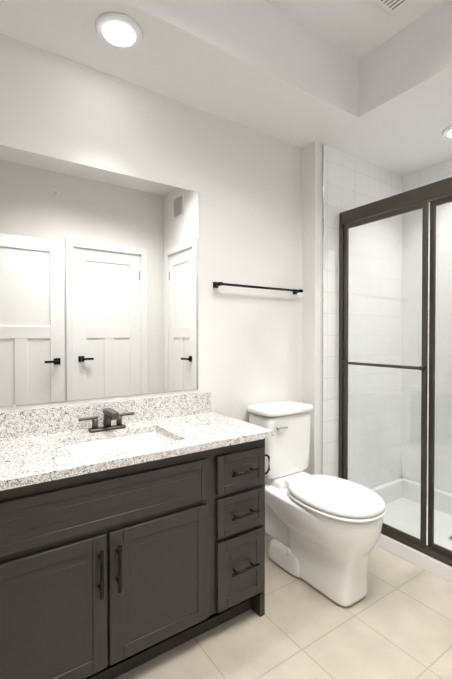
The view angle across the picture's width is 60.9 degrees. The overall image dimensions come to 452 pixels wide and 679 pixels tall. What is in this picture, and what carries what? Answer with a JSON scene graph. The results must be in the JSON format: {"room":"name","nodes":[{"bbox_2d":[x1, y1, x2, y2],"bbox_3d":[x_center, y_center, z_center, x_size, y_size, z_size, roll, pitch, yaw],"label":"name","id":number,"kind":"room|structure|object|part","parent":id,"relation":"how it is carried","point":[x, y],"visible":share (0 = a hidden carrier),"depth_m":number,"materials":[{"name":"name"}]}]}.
{"room":"bathroom","nodes":[
{"label":"bathroom","id":0,"kind":"room"},
{"bbox_2d":[0,33,301,422],"bbox_3d":[-0.595,-0.211,1.995,2.665,3.100,0.100,0,1,-34],"label":"wall","id":1,"kind":"structure","parent":0,"point":[244,182],"depth_m":2.28,"materials":[{"name":"white paint"}]},
{"bbox_2d":[0,145,197,406],"bbox_3d":[-0.644,-0.277,1.893,1.170,1.147,0.008,0,1,-34],"label":"mirror","id":2,"kind":"object","parent":1,"relation":"attached to","point":[98,283],"visible":1,"depth_m":1.88,"materials":[{"name":"white mirror"}]},
{"bbox_2d":[0,392,210,439],"bbox_3d":[-0.613,0.374,1.915,1.260,0.120,0.020,0,1,-34],"label":"backsplash","id":3,"kind":"structure","parent":1,"relation":"attached to","point":[40,421],"depth_m":1.86,"materials":[{"name":"grey stone"}]},
{"bbox_2d":[213,282,302,293],"bbox_3d":[0.224,-0.327,2.447,0.694,0.034,0.071,0,1,-34],"label":"towel rail","id":4,"kind":"object","parent":1,"relation":"attached to","point":[217,284],"visible":1,"depth_m":2.38,"materials":[{"name":"black metal"}]},
{"bbox_2d":[265,532,272,542],"bbox_3d":[0.293,1.278,2.478,0.816,0.110,0.134,0,1,-34],"label":"baseboard","id":5,"kind":"structure","parent":1,"relation":"attached to","point":[268,538],"depth_m":2.53,"materials":[{"name":"white"}]},
{"bbox_2d":[114,541,451,678],"bbox_3d":[0.544,1.387,1.352,3.800,0.080,2.480,0,1,-34],"label":"floor","id":6,"kind":"structure","parent":0,"point":[395,622],"depth_m":1.74,"materials":[{"name":"tile"}]},
{"bbox_2d":[0,426,273,678],"bbox_3d":[-0.425,0.904,1.720,1.300,0.876,0.564,0,1,-34],"label":"bathroom vanity","id":7,"kind":"object","parent":6,"relation":"on","point":[132,533],"depth_m":1.47,"materials":[{"name":"grey wood"}]},
{"bbox_2d":[0,412,273,487],"bbox_3d":[-0.456,0.451,1.702,1.280,0.030,0.550,0,1,-34],"label":"countertop","id":8,"kind":"structure","parent":7,"relation":"on","point":[23,458],"depth_m":1.60,"materials":[{"name":"white stone"}]},
{"bbox_2d":[76,408,135,431],"bbox_3d":[-0.547,0.384,1.818,0.266,0.102,0.141,0,1,-34],"label":"faucet","id":9,"kind":"object","parent":8,"relation":"on","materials":[{"name":"brown metal"}]},
{"bbox_2d":[60,428,175,455],"bbox_3d":[-0.457,0.520,1.687,0.489,0.132,0.334,0,1,-34],"label":"sink","id":10,"kind":"object","parent":8,"relation":"in","point":[146,435],"depth_m":1.82,"materials":[{"name":"white ceramic"}]},
{"bbox_2d":[247,400,385,606],"bbox_3d":[0.502,0.872,2.187,0.408,0.927,0.824,0,1,-34],"label":"toilet","id":11,"kind":"object","parent":6,"relation":"on","point":[323,532],"visible":0.98,"depth_m":2.06,"materials":[{"name":"white ceramic"}]},
{"bbox_3d":[0.342,0.642,2.421,0.380,0.382,0.230,0,1,-34],"label":"tank","id":12,"kind":"part","parent":11,"relation":"part of","materials":[{"name":"white ceramic"}]},
{"bbox_3d":[0.343,0.428,2.415,0.410,0.046,0.260,0,1,-34],"label":"tank lid","id":13,"kind":"part","parent":11,"relation":"part of","materials":[{"name":"white ceramic"}]},
{"bbox_3d":[0.526,1.102,2.155,0.406,0.470,0.726,0,1,-34],"label":"bowl","id":14,"kind":"part","parent":11,"relation":"part of","materials":[{"name":"white ceramic"}]},
{"bbox_3d":[0.584,0.857,2.068,0.408,0.020,0.540,0,1,-34],"label":"seat","id":15,"kind":"part","parent":11,"relation":"part of","materials":[{"name":"white plastic"}]},
{"bbox_3d":[0.584,0.825,2.067,0.400,0.040,0.532,0,1,-34],"label":"lid","id":16,"kind":"part","parent":11,"relation":"part of","materials":[{"name":"white plastic"}]},
{"bbox_2d":[338,177,451,582],"bbox_3d":[1.463,0.230,2.448,0.810,2.245,1.220,0,1,-34],"label":"shower","id":17,"kind":"object","parent":6,"relation":"on","point":[417,525],"visible":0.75,"depth_m":2.37,"materials":[{"name":"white glass"}]},
{"bbox_2d":[302,141,322,474],"bbox_3d":[1.008,-0.224,3.016,1.135,3.100,0.220,0,1,-34],"label":"wall","id":18,"kind":"structure","parent":0,"point":[312,273],"depth_m":2.63,"materials":[{"name":"white paint"}]},
{"bbox_2d":[264,0,443,59],"bbox_3d":[0.544,-1.717,1.312,3.800,0.112,2.480,0,1,-34],"label":"ceiling","id":19,"kind":"structure","parent":0,"point":[358,29],"depth_m":2.01,"materials":[{"name":"white paint"}]},
{"bbox_2d":[0,0,357,147],"bbox_3d":[-0.396,-1.496,1.776,2.565,0.341,0.460,0,1,-34],"label":"soffit ceiling","id":20,"kind":"structure","parent":19,"relation":"attached to","point":[264,67],"depth_m":1.90,"materials":[{"name":"white paint"}]},
{"bbox_2d":[95,12,142,49],"bbox_3d":[-0.458,-1.315,1.651,0.200,0.016,0.200,0,1,-34],"label":"recessed light","id":21,"kind":"object","parent":20,"relation":"in","point":[118,30],"visible":0.96,"depth_m":1.63,"materials":[{"name":"white"}]},
{"bbox_2d":[371,0,411,15],"bbox_3d":[0.806,-1.656,1.764,0.296,0.018,0.296,0,1,-34],"label":"air vent","id":22,"kind":"object","parent":19,"relation":"attached to","point":[391,7],"visible":0.96,"depth_m":1.90,"materials":[{"name":"white"}]},
{"bbox_2d":[316,0,451,175],"bbox_3d":[1.378,-1.504,2.368,1.035,0.341,1.240,0,1,-34],"label":"soffit","id":23,"kind":"structure","parent":0,"point":[401,123],"depth_m":2.23,"materials":[{"name":"white paint"}]},
{"bbox_2d":[442,125,451,138],"bbox_3d":[1.484,-1.325,2.442,0.200,0.016,0.200,0,1,-34],"label":"light","id":24,"kind":"object","parent":23,"relation":"attached to","point":[447,132],"visible":0.96,"depth_m":2.46,"materials":[{"name":"white"}]},
{"bbox_3d":[2.135,-0.215,2.283,0.100,3.100,2.260,0,1,-34],"label":"wall","id":25,"kind":"structure","parent":0,"visible":0},
{"bbox_2d":[321,144,404,488],"bbox_3d":[1.047,-0.006,2.906,0.930,2.667,0.009,0,1,-34],"label":"shower wall tile","id":26,"kind":"structure","parent":25,"relation":"attached to","point":[349,181],"depth_m":2.89,"materials":[{"name":"white tile"}]},
{"bbox_2d":[401,159,451,493],"bbox_3d":[1.803,-0.084,2.676,0.008,2.507,1.240,0,1,-34],"label":"shower wall tile","id":27,"kind":"structure","parent":25,"relation":"attached to","point":[443,170],"depth_m":3.00,"materials":[{"name":"white tile"}]}
]}

